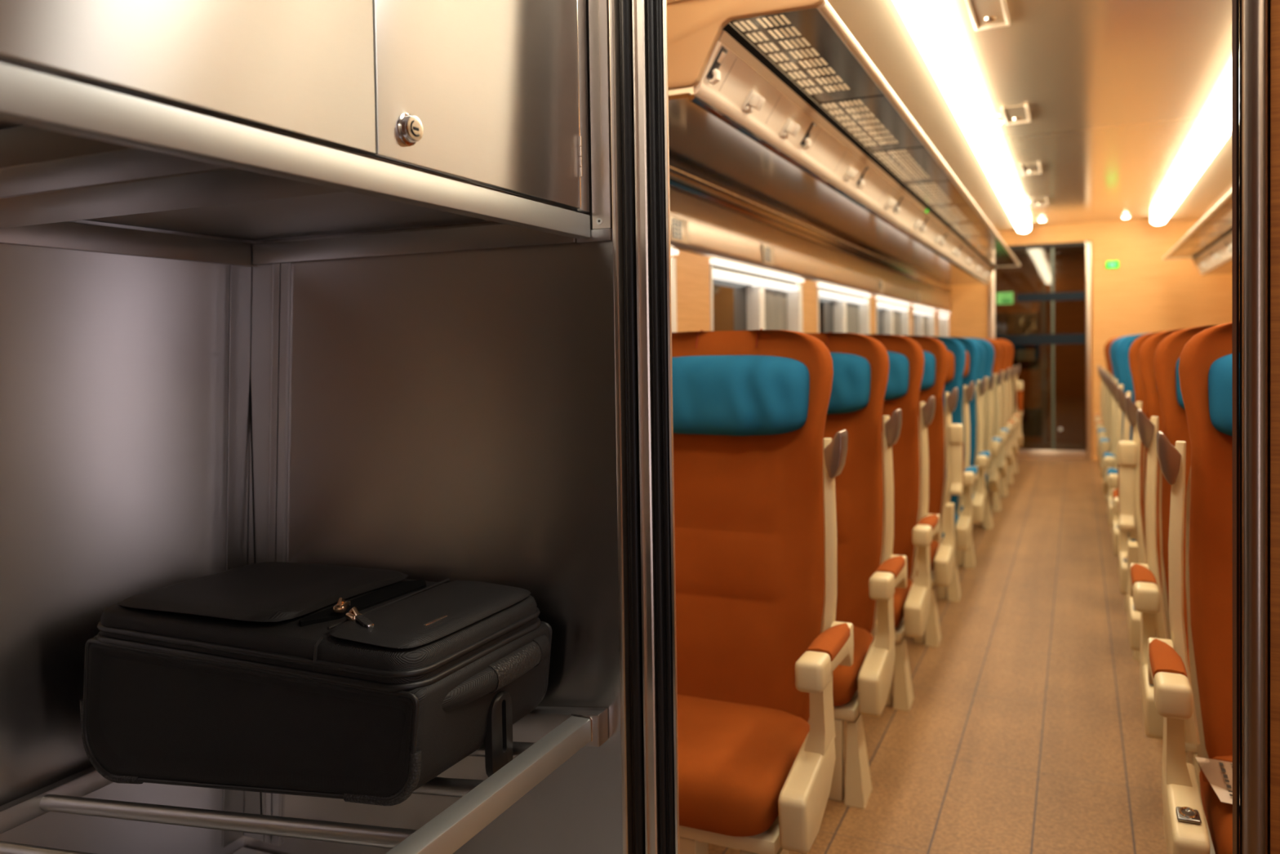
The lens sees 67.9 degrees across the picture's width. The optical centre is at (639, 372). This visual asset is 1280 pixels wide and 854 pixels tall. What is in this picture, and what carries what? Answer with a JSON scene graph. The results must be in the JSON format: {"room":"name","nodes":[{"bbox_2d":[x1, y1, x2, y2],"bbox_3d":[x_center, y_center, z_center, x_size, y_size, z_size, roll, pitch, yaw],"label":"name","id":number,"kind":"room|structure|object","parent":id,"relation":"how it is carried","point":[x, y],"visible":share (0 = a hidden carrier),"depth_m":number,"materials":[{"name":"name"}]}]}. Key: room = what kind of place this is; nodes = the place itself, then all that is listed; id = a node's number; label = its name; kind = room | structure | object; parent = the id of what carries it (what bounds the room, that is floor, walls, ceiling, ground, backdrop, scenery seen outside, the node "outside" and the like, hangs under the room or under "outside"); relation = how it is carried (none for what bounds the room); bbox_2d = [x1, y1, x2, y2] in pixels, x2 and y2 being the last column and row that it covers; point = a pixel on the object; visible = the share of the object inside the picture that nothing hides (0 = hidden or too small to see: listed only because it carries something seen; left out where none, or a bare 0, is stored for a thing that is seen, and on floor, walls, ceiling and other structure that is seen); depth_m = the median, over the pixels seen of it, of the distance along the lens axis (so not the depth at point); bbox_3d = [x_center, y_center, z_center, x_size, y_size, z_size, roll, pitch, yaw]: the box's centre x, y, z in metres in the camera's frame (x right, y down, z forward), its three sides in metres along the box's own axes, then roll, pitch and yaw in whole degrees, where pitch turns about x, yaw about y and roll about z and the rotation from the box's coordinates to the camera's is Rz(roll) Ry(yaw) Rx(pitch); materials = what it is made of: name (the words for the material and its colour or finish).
{"room":"train carriage","nodes":[
{"label":"train carriage","id":0,"kind":"room"},
{"bbox_2d":[0,219,252,853],"bbox_3d":[-1.126,0.082,1.457,0.171,2.400,1.380,0,2,25],"label":"wall","id":1,"kind":"structure","parent":0,"point":[114,367],"depth_m":1.72,"materials":[{"name":"metal"}]},
{"bbox_2d":[249,347,262,814],"bbox_3d":[-0.826,0.378,2.041,0.002,1.170,0.006,0,2,25],"label":"trim","id":2,"kind":"structure","parent":1,"relation":"attached to","point":[250,348],"depth_m":2.03,"materials":[{"name":"black metal"}]},
{"bbox_2d":[0,706,608,853],"bbox_3d":[-0.734,0.694,1.276,0.882,0.149,1.334,0,2,25],"label":"shelf","id":3,"kind":"object","parent":1,"relation":"attached to","point":[546,737],"visible":0.56,"depth_m":1.47,"materials":[{"name":"grey metal"}]},
{"bbox_2d":[80,561,551,805],"bbox_3d":[-0.561,0.533,1.683,0.760,0.337,0.399,0,2,25],"label":"suitcase","id":4,"kind":"object","parent":3,"relation":"on","point":[351,684],"visible":1,"depth_m":1.53,"materials":[{"name":"black fabric"}]},
{"bbox_2d":[0,0,611,266],"bbox_3d":[-0.720,-0.613,1.228,0.850,0.812,1.334,0,2,25],"label":"locker","id":5,"kind":"object","parent":1,"relation":"attached to","point":[252,120],"visible":1,"depth_m":1.16,"materials":[{"name":"metal"}]},
{"bbox_2d":[231,847,271,853],"bbox_3d":[-0.759,1.146,1.299,0.874,0.250,1.330,0,2,25],"label":"wall","id":6,"kind":"structure","parent":0,"point":[243,850],"depth_m":2.06,"materials":[{"name":"metal"}]},
{"bbox_2d":[244,0,1279,853],"bbox_3d":[0.602,-0.065,1.428,3.340,2.640,0.100,0,2,25],"label":"wall","id":7,"kind":"structure","parent":0,"point":[451,415],"depth_m":1.79,"materials":[{"name":"metal"}]},
{"bbox_2d":[222,264,251,847],"bbox_3d":[-0.858,0.394,2.023,0.070,1.240,0.053,0,2,25],"label":"trim","id":8,"kind":"structure","parent":7,"relation":"attached to","point":[240,275],"depth_m":2.01,"materials":[{"name":"metal"}]},
{"bbox_2d":[243,262,290,845],"bbox_3d":[-0.799,0.393,2.026,0.174,1.240,0.010,0,2,25],"label":"trim","id":9,"kind":"structure","parent":7,"relation":"attached to","point":[270,283],"depth_m":2.01,"materials":[{"name":"metal"}]},
{"bbox_2d":[588,0,612,229],"bbox_3d":[-0.072,-0.621,1.659,0.035,0.738,0.010,0,2,25],"label":"trim","id":10,"kind":"structure","parent":7,"relation":"attached to","point":[598,10],"depth_m":1.66,"materials":[{"name":"metal"}]},
{"bbox_2d":[608,0,1269,853],"bbox_3d":[0.416,0.117,1.506,0.971,2.280,0.094,0,2,25],"label":"door frame","id":11,"kind":"structure","parent":7,"relation":"in","point":[640,144],"depth_m":1.64,"materials":[{"name":"metal"}]},
{"bbox_2d":[670,166,948,336],"bbox_3d":[1.456,-0.183,6.537,0.120,2.600,9.900,0,2,25],"label":"wall","id":12,"kind":"structure","parent":0,"point":[692,270],"depth_m":3.75,"materials":[{"name":"brown wood"}]},
{"bbox_2d":[670,248,679,332],"bbox_3d":[-0.192,-0.060,2.900,0.126,0.740,1.382,0,2,25],"label":"window","id":13,"kind":"structure","parent":12,"relation":"in","point":[673,251],"depth_m":3.48,"materials":[{"name":"white"}]},
{"bbox_2d":[670,214,688,244],"bbox_3d":[0.142,-0.520,3.470,0.007,0.090,0.170,0,2,25],"label":"number sign","id":14,"kind":"object","parent":12,"relation":"attached to","point":[678,226],"visible":0.81,"depth_m":3.46,"materials":[{"name":"beige plastic"}]},
{"bbox_2d":[709,257,804,332],"bbox_3d":[0.545,-0.111,4.503,0.126,0.740,1.392,0,2,25],"label":"window","id":15,"kind":"structure","parent":12,"relation":"in","point":[773,300],"depth_m":4.53,"materials":[{"name":"white"}]},
{"bbox_2d":[764,288,786,329],"bbox_3d":[0.680,-0.104,4.857,0.030,0.630,0.480,0,2,25],"label":"curtain","id":16,"kind":"object","parent":15,"relation":"hanging from","point":[775,300],"depth_m":4.91,"materials":[{"name":"grey fabric"}]},
{"bbox_2d":[762,244,773,266],"bbox_3d":[0.606,-0.552,4.477,0.007,0.090,0.170,0,2,25],"label":"number sign","id":17,"kind":"object","parent":12,"relation":"attached to","point":[767,251],"visible":1,"depth_m":4.46,"materials":[{"name":"beige plastic"}]},
{"bbox_2d":[669,187,951,311],"bbox_3d":[1.516,-0.656,6.495,0.024,0.214,9.860,0,2,25],"label":"trim","id":18,"kind":"structure","parent":12,"relation":"attached to","point":[713,231],"depth_m":4.72,"materials":[{"name":"beige plastic"}]},
{"bbox_2d":[669,166,951,293],"bbox_3d":[1.518,-0.798,6.489,0.034,0.066,9.860,0,2,25],"label":"trim","id":19,"kind":"structure","parent":12,"relation":"attached to","point":[679,181],"depth_m":4.58,"materials":[{"name":"brown metal"}]},
{"bbox_2d":[666,0,1020,285],"bbox_3d":[1.917,-0.982,6.412,0.768,0.310,8.756,0,2,25],"label":"rack","id":20,"kind":"object","parent":12,"relation":"attached to","point":[746,130],"visible":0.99,"depth_m":3.30,"materials":[{"name":"grey metal"}]},
{"bbox_2d":[706,46,728,84],"bbox_3d":[0.200,-0.792,2.465,0.047,0.089,0.040,0,2,25],"label":"coat hook","id":21,"kind":"object","parent":20,"relation":"attached to","point":[719,54],"depth_m":2.46,"materials":[{"name":"metal"}]},
{"bbox_2d":[800,121,816,149],"bbox_3d":[0.585,-0.818,3.300,0.047,0.089,0.040,0,2,25],"label":"hook","id":22,"kind":"object","parent":20,"relation":"attached to","point":[806,142],"depth_m":3.29,"materials":[{"name":"metal"}]},
{"bbox_2d":[856,166,868,188],"bbox_3d":[0.969,-0.845,4.136,0.047,0.089,0.040,0,2,25],"label":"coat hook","id":23,"kind":"object","parent":20,"relation":"attached to","point":[860,182],"depth_m":4.13,"materials":[{"name":"metal"}]},
{"bbox_2d":[893,195,903,213],"bbox_3d":[1.354,-0.871,4.971,0.047,0.089,0.040,0,2,25],"label":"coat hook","id":24,"kind":"object","parent":20,"relation":"attached to","point":[896,207],"depth_m":4.96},
{"bbox_2d":[920,217,928,232],"bbox_3d":[1.738,-0.898,5.807,0.047,0.089,0.040,0,2,25],"label":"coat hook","id":25,"kind":"object","parent":20,"relation":"attached to","point":[923,227],"depth_m":5.80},
{"bbox_2d":[939,232,947,246],"bbox_3d":[2.123,-0.924,6.642,0.047,0.089,0.040,0,2,25],"label":"switch plate","id":26,"kind":"object","parent":20,"relation":"attached to","point":[943,242],"depth_m":6.64,"materials":[{"name":"beige plastic"}]},
{"bbox_2d":[817,282,871,334],"bbox_3d":[1.293,-0.162,6.128,0.126,0.740,1.472,0,2,25],"label":"window","id":27,"kind":"structure","parent":12,"relation":"in","point":[850,313],"depth_m":6.17,"materials":[{"name":"white"}]},
{"bbox_2d":[846,302,858,333],"bbox_3d":[1.438,-0.157,6.504,0.030,0.630,0.513,0,2,25],"label":"curtain","id":28,"kind":"object","parent":27,"relation":"hanging from","point":[852,308],"depth_m":6.56,"materials":[{"name":"grey fabric"}]},
{"bbox_2d":[878,280,883,293],"bbox_3d":[1.791,-0.634,7.052,0.007,0.090,0.170,0,2,25],"label":"number sign","id":29,"kind":"object","parent":12,"relation":"attached to","point":[880,282],"visible":1,"depth_m":7.03,"materials":[{"name":"beige plastic"}]},
{"bbox_2d":[875,296,911,335],"bbox_3d":[2.025,-0.213,7.718,0.126,0.740,1.492,0,2,25],"label":"window","id":30,"kind":"structure","parent":12,"relation":"in","point":[894,319],"depth_m":7.77,"materials":[{"name":"white fabric"}]},
{"bbox_2d":[893,310,901,335],"bbox_3d":[2.171,-0.207,8.099,0.030,0.630,0.521,0,2,25],"label":"curtain","id":31,"kind":"object","parent":30,"relation":"hanging from","point":[897,313],"depth_m":8.17,"materials":[{"name":"grey fabric"}]},
{"bbox_2d":[916,292,919,302],"bbox_3d":[2.556,-0.686,8.713,0.007,0.090,0.170,0,2,25],"label":"number sign","id":32,"kind":"object","parent":12,"relation":"attached to","point":[917,293],"visible":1,"depth_m":8.68,"materials":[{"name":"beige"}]},
{"bbox_2d":[912,304,936,336],"bbox_3d":[2.727,-0.261,9.243,0.126,0.740,1.412,0,2,25],"label":"window","id":33,"kind":"structure","parent":12,"relation":"in","point":[923,317],"depth_m":9.30,"materials":[{"name":"white"}]},
{"bbox_2d":[923,315,927,336],"bbox_3d":[2.864,-0.255,9.603,0.030,0.630,0.488,0,2,25],"label":"curtain","id":34,"kind":"object","parent":33,"relation":"hanging from","point":[925,317],"depth_m":9.67,"materials":[{"name":"grey fabric"}]},
{"bbox_2d":[937,310,950,337],"bbox_3d":[3.341,-0.303,10.578,0.126,0.740,0.892,0,2,25],"label":"window","id":35,"kind":"structure","parent":12,"relation":"in","point":[943,318],"depth_m":10.83,"materials":[{"name":"white"}]},
{"bbox_2d":[707,441,1192,853],"bbox_3d":[2.566,1.146,5.683,3.900,0.050,16.800,0,2,25],"label":"floor","id":36,"kind":"structure","parent":0,"point":[1023,731],"depth_m":3.30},
{"bbox_2d":[671,328,853,853],"bbox_3d":[0.174,0.566,2.316,0.666,1.350,0.642,0,2,25],"label":"seat","id":37,"kind":"object","parent":36,"relation":"on","point":[760,642],"visible":0.78,"depth_m":2.38,"materials":[{"name":"orange fabric"}]},
{"bbox_2d":[677,694,809,836],"bbox_3d":[0.097,0.902,2.264,0.562,0.138,0.458,0,2,25],"label":"seat cushion","id":38,"kind":"object","parent":37,"relation":"on","point":[737,753],"depth_m":2.07,"materials":[{"name":"orange fabric"}]},
{"bbox_2d":[805,331,906,808],"bbox_3d":[0.500,0.544,3.024,0.666,1.350,0.642,0,2,25],"label":"seat","id":39,"kind":"object","parent":36,"relation":"on","point":[868,573],"visible":0.41,"depth_m":3.06,"materials":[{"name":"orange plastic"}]},
{"bbox_2d":[832,625,873,706],"bbox_3d":[0.423,0.880,2.972,0.562,0.138,0.458,0,2,25],"label":"seat cushion","id":40,"kind":"object","parent":39,"relation":"on","point":[845,678],"depth_m":2.73,"materials":[{"name":"orange fabric"}]},
{"bbox_2d":[865,333,940,711],"bbox_3d":[0.826,0.521,3.732,0.666,1.350,0.642,0,2,25],"label":"seat","id":41,"kind":"object","parent":36,"relation":"on","point":[915,529],"visible":0.37,"depth_m":3.75,"materials":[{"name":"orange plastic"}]},
{"bbox_2d":[893,576,912,628],"bbox_3d":[0.749,0.858,3.680,0.562,0.138,0.458,0,2,25],"label":"seat cushion","id":42,"kind":"object","parent":41,"relation":"on","point":[900,594],"depth_m":3.47,"materials":[{"name":"orange fabric"}]},
{"bbox_2d":[902,334,964,646],"bbox_3d":[1.152,0.499,4.441,0.665,1.350,0.637,0,2,25],"label":"seat","id":43,"kind":"object","parent":36,"relation":"on","point":[945,438],"visible":0.33,"depth_m":4.40,"materials":[{"name":"orange fabric"}]},
{"bbox_2d":[915,540,939,577],"bbox_3d":[1.075,0.835,4.388,0.562,0.138,0.458,0,2,25],"label":"seat cushion","id":44,"kind":"object","parent":43,"relation":"on","point":[934,546],"depth_m":4.23,"materials":[{"name":"plastic"}]},
{"bbox_2d":[927,335,978,601],"bbox_3d":[1.478,0.476,5.149,0.666,1.350,0.642,0,2,25],"label":"seat","id":45,"kind":"object","parent":36,"relation":"on","point":[963,521],"visible":0.28,"depth_m":5.10,"materials":[{"name":"beige plastic"}]},
{"bbox_2d":[942,511,958,538],"bbox_3d":[1.401,0.813,5.097,0.562,0.138,0.458,0,2,25],"label":"seat cushion","id":46,"kind":"object","parent":45,"relation":"on","point":[956,513],"depth_m":4.99,"materials":[{"name":"plastic"}]},
{"bbox_2d":[945,336,990,568],"bbox_3d":[1.804,0.454,5.857,0.666,1.350,0.642,0,2,25],"label":"seat","id":47,"kind":"object","parent":36,"relation":"on","point":[980,458],"visible":0.26,"depth_m":5.82,"materials":[{"name":"beige plastic"}]},
{"bbox_2d":[960,337,1002,529],"bbox_3d":[2.139,0.431,6.585,0.666,1.350,0.642,0,2,25],"label":"seat","id":48,"kind":"object","parent":36,"relation":"on","point":[993,476],"visible":0.16,"depth_m":6.38,"materials":[{"name":"beige plastic"}]},
{"bbox_2d":[973,473,987,493],"bbox_3d":[2.136,0.762,6.695,0.562,0.138,0.458,0,2,25],"label":"seat cushion","id":49,"kind":"object","parent":48,"relation":"on","point":[986,477],"depth_m":6.63,"materials":[{"name":"plastic"}]},
{"bbox_2d":[970,337,1009,511],"bbox_3d":[2.465,0.408,7.293,0.666,1.350,0.642,0,2,25],"label":"seat","id":50,"kind":"object","parent":36,"relation":"on","point":[1004,433],"visible":0.21,"depth_m":7.07,"materials":[{"name":"beige plastic"}]},
{"bbox_2d":[973,337,1015,496],"bbox_3d":[2.791,0.386,8.001,0.666,1.350,0.642,0,2,25],"label":"seat","id":51,"kind":"object","parent":36,"relation":"on","point":[1011,424],"visible":0.19,"depth_m":7.78,"materials":[{"name":"orange fabric"}]},
{"bbox_2d":[991,338,1020,484],"bbox_3d":[3.116,0.363,8.710,0.666,1.350,0.642,0,2,25],"label":"seat","id":52,"kind":"object","parent":36,"relation":"on","point":[1016,417],"visible":0.12,"depth_m":8.49,"materials":[{"name":"beige plastic"}]},
{"bbox_2d":[989,337,1022,473],"bbox_3d":[3.442,0.341,9.418,0.665,1.350,0.637,0,2,25],"label":"seat","id":53,"kind":"object","parent":36,"relation":"on","point":[1018,384],"visible":0.22,"depth_m":9.17,"materials":[{"name":"orange fabric"}]},
{"bbox_2d":[1093,336,1119,456],"bbox_3d":[4.588,0.353,8.175,1.225,1.350,0.637,0,2,25],"label":"seat","id":54,"kind":"object","parent":36,"relation":"on","point":[1096,416],"visible":0.07,"depth_m":8.30,"materials":[{"name":"orange fabric"}]},
{"bbox_2d":[1095,335,1125,498],"bbox_3d":[4.262,0.376,7.467,1.225,1.350,0.637,0,2,25],"label":"seat","id":55,"kind":"object","parent":36,"relation":"on","point":[1099,424],"visible":0.08,"depth_m":7.59,"materials":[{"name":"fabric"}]},
{"bbox_2d":[1097,334,1131,513],"bbox_3d":[3.936,0.398,6.759,1.225,1.350,0.637,0,2,25],"label":"seat","id":56,"kind":"object","parent":36,"relation":"on","point":[1101,432],"visible":0.06,"depth_m":6.88,"materials":[{"name":"beige plastic"}]},
{"bbox_2d":[1099,334,1132,533],"bbox_3d":[3.610,0.420,6.050,1.225,1.350,0.637,0,2,25],"label":"seat","id":57,"kind":"object","parent":36,"relation":"on","point":[1105,443],"visible":0.06,"depth_m":6.19,"materials":[{"name":"beige plastic"}]},
{"bbox_2d":[1103,333,1139,574],"bbox_3d":[3.275,0.444,5.323,1.225,1.350,0.637,0,2,25],"label":"seat","id":58,"kind":"object","parent":36,"relation":"on","point":[1109,458],"visible":0.09,"depth_m":5.62,"materials":[{"name":"beige plastic"}]},
{"bbox_2d":[1107,332,1151,610],"bbox_3d":[2.949,0.466,4.615,1.225,1.350,0.637,0,2,25],"label":"seat","id":59,"kind":"object","parent":36,"relation":"on","point":[1112,472],"visible":0.06,"depth_m":4.91,"materials":[{"name":"beige plastic"}]},
{"bbox_2d":[1112,330,1164,659],"bbox_3d":[2.623,0.488,3.907,1.225,1.350,0.637,0,2,25],"label":"seat","id":60,"kind":"object","parent":36,"relation":"on","point":[1134,350],"visible":0.09,"depth_m":4.21,"materials":[{"name":"beige plastic"}]},
{"bbox_2d":[1117,328,1182,650],"bbox_3d":[2.297,0.511,3.198,1.225,1.350,0.637,0,2,25],"label":"seat","id":61,"kind":"object","parent":36,"relation":"on","point":[1129,452],"visible":0.15,"depth_m":3.50,"materials":[{"name":"beige plastic"}]},
{"bbox_2d":[1129,324,1217,838],"bbox_3d":[1.972,0.533,2.490,1.225,1.350,0.637,0,2,25],"label":"seat","id":62,"kind":"object","parent":36,"relation":"on","point":[1153,606],"visible":0.3,"depth_m":2.79,"materials":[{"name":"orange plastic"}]},
{"bbox_2d":[1186,649,1190,672],"bbox_3d":[1.730,0.871,2.513,0.562,0.138,0.458,0,2,25],"label":"seat cushion","id":63,"kind":"object","parent":62,"relation":"on","point":[1188,652],"depth_m":2.68,"materials":[{"name":"orange fabric"}]},
{"bbox_2d":[1147,322,1239,853],"bbox_3d":[1.646,0.556,1.782,1.225,1.350,0.637,0,2,25],"label":"seat","id":64,"kind":"object","parent":36,"relation":"on","point":[1195,707],"visible":0.69,"depth_m":2.09,"materials":[{"name":"orange fabric"}]},
{"bbox_2d":[1195,756,1239,805],"bbox_3d":[1.244,0.814,1.806,0.298,0.012,0.303,0,2,25],"label":"leaflet","id":65,"kind":"object","parent":64,"relation":"on","point":[1219,773],"visible":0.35,"depth_m":1.92,"materials":[{"name":"beige paper"}]},
{"bbox_2d":[1199,755,1239,853],"bbox_3d":[1.404,0.893,1.805,0.562,0.138,0.458,0,2,25],"label":"seat cushion","id":66,"kind":"object","parent":64,"relation":"on","point":[1218,814],"depth_m":1.86,"materials":[{"name":"orange fabric"}]},
{"bbox_2d":[668,0,1231,245],"bbox_3d":[2.874,-1.279,5.850,3.040,0.500,9.900,0,2,25],"label":"ceiling","id":67,"kind":"structure","parent":0,"point":[878,27],"depth_m":4.97,"materials":[{"name":"beige"}]},
{"bbox_2d":[893,0,1031,233],"bbox_3d":[2.195,-1.424,6.026,0.126,0.087,9.600,0,2,25],"label":"ceiling light","id":68,"kind":"object","parent":67,"relation":"attached to","point":[928,22],"visible":1,"depth_m":4.51,"materials":[{"name":"white plastic"}]},
{"bbox_2d":[1151,79,1231,225],"bbox_3d":[3.358,-1.429,5.491,0.126,0.087,9.600,0,2,25],"label":"ceiling light","id":69,"kind":"object","parent":67,"relation":"attached to","point":[1218,126],"visible":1,"depth_m":6.26,"materials":[{"name":"white plastic"}]},
{"bbox_2d":[995,241,1091,257],"bbox_3d":[4.788,-1.527,11.492,1.900,0.060,1.840,0,2,25],"label":"ceiling","id":70,"kind":"structure","parent":0,"point":[1071,249],"depth_m":11.87,"materials":[{"name":"beige laminate"}]},
{"bbox_2d":[995,252,1092,443],"bbox_3d":[4.974,-0.309,11.478,2.360,2.500,1.900,0,2,25],"label":"wall","id":71,"kind":"structure","parent":0,"point":[1069,268],"depth_m":12.26,"materials":[{"name":"brown wood"}]},
{"bbox_2d":[995,264,1047,443],"bbox_3d":[4.926,-0.232,12.449,0.740,2.300,0.058,0,2,25],"label":"door","id":72,"kind":"structure","parent":71,"relation":"in","point":[1033,421],"depth_m":12.39,"materials":[{"name":"clear glass"}]},
{"bbox_2d":[943,0,1231,226],"bbox_3d":[2.825,-1.509,5.865,1.160,0.040,9.900,0,2,25],"label":"ceiling","id":73,"kind":"structure","parent":0,"point":[1117,94],"depth_m":4.89,"materials":[{"name":"beige"}]},
{"bbox_2d":[964,0,1009,30],"bbox_3d":[1.354,-1.403,3.695,0.135,0.014,0.402,0,2,25],"label":"ceiling light","id":74,"kind":"object","parent":73,"relation":"attached to","point":[988,14],"visible":1,"depth_m":3.73,"materials":[{"name":"beige"}]},
{"bbox_2d":[989,119,1004,124],"bbox_3d":[2.080,-1.455,5.549,0.092,0.020,0.092,0,2,25],"label":"recessed light","id":75,"kind":"object","parent":73,"relation":"in","point":[997,122],"visible":0.94,"depth_m":5.52,"materials":[{"name":"white"}]},
{"bbox_2d":[1000,104,1031,124],"bbox_3d":[2.131,-1.457,5.384,0.135,0.014,0.402,0,2,25],"label":"ceiling light","id":76,"kind":"object","parent":73,"relation":"attached to","point":[1018,113],"visible":1,"depth_m":5.37,"materials":[{"name":"beige plastic"}]},
{"bbox_2d":[1021,200,1031,203],"bbox_3d":[3.522,-1.554,8.682,0.092,0.020,0.092,0,2,25],"label":"recessed light","id":77,"kind":"object","parent":73,"relation":"in","point":[1023,201],"visible":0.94,"depth_m":8.65,"materials":[{"name":"white"}]},
{"bbox_2d":[1019,162,1041,174],"bbox_3d":[2.908,-1.511,7.073,0.135,0.014,0.402,0,2,25],"label":"ceiling light","id":78,"kind":"object","parent":73,"relation":"attached to","point":[1032,168],"visible":1,"depth_m":7.07,"materials":[{"name":"beige plastic"}]},
{"bbox_2d":[1031,198,1048,206],"bbox_3d":[3.685,-1.564,8.762,0.135,0.014,0.402,0,2,25],"label":"ceiling light","id":79,"kind":"object","parent":73,"relation":"attached to","point":[1041,202],"visible":1,"depth_m":8.76,"materials":[{"name":"beige plastic"}]},
{"bbox_2d":[1120,215,1130,217],"bbox_3d":[5.036,-1.607,9.856,0.092,0.020,0.092,0,2,25],"label":"recessed light","id":80,"kind":"object","parent":73,"relation":"in","point":[1123,216],"visible":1,"depth_m":9.82,"materials":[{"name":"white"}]},
{"bbox_2d":[948,218,1231,460],"bbox_3d":[4.840,-0.352,10.459,2.950,2.640,0.060,0,2,25],"label":"wall","id":81,"kind":"structure","parent":0,"point":[1148,292],"depth_m":10.21,"materials":[{"name":"paint"}]},
{"bbox_2d":[987,241,1092,460],"bbox_3d":[4.460,-0.227,10.616,1.057,2.395,0.080,0,2,25],"label":"door","id":82,"kind":"structure","parent":81,"relation":"in","point":[1052,339],"depth_m":10.53,"materials":[{"name":"metal"}]},
{"bbox_2d":[996,291,1013,304],"bbox_3d":[4.122,-0.836,10.738,0.175,0.136,0.006,0,2,25],"label":"sticker","id":83,"kind":"object","parent":82,"relation":"attached to","point":[1002,298],"visible":1,"depth_m":10.74,"materials":[{"name":"green plastic"}]},
{"bbox_2d":[1001,293,1011,302],"bbox_3d":[4.138,-0.830,10.729,0.097,0.100,0.001,0,2,25],"label":"print","id":84,"kind":"object","parent":83,"relation":"attached to","point":[1006,298],"depth_m":10.73,"materials":[{"name":"green plastic"}]},
{"bbox_2d":[1105,260,1119,268],"bbox_3d":[5.102,-1.162,10.265,0.130,0.088,0.026,0,2,25],"label":"display sign","id":85,"kind":"object","parent":81,"relation":"attached to","point":[1108,264],"visible":1,"depth_m":10.26,"materials":[{"name":"green plastic"}]},
{"bbox_3d":[4.154,-0.195,5.295,0.120,2.600,9.900,0,2,25],"label":"wall","id":86,"kind":"structure","parent":0,"visible":0},
{"bbox_2d":[1163,189,1231,275],"bbox_3d":[3.826,-0.991,5.533,0.748,0.310,8.756,0,2,25],"label":"rack","id":87,"kind":"object","parent":86,"relation":"attached to","point":[1215,258],"visible":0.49,"depth_m":7.92,"materials":[{"name":"grey metal"}]},
{"bbox_2d":[1166,196,1231,258],"bbox_3d":[3.612,-1.026,5.632,0.230,0.002,8.674,0,2,25],"label":"shelf","id":88,"kind":"object","parent":87,"relation":"attached to","point":[1224,206],"depth_m":7.40,"materials":[{"name":"grey metal"}]},
{"bbox_2d":[1224,241,1231,253],"bbox_3d":[4.645,-0.985,7.506,0.047,0.089,0.040,0,2,25],"label":"switch plate","id":89,"kind":"object","parent":87,"relation":"attached to","point":[1228,250],"depth_m":7.50,"materials":[{"name":"beige plastic"}]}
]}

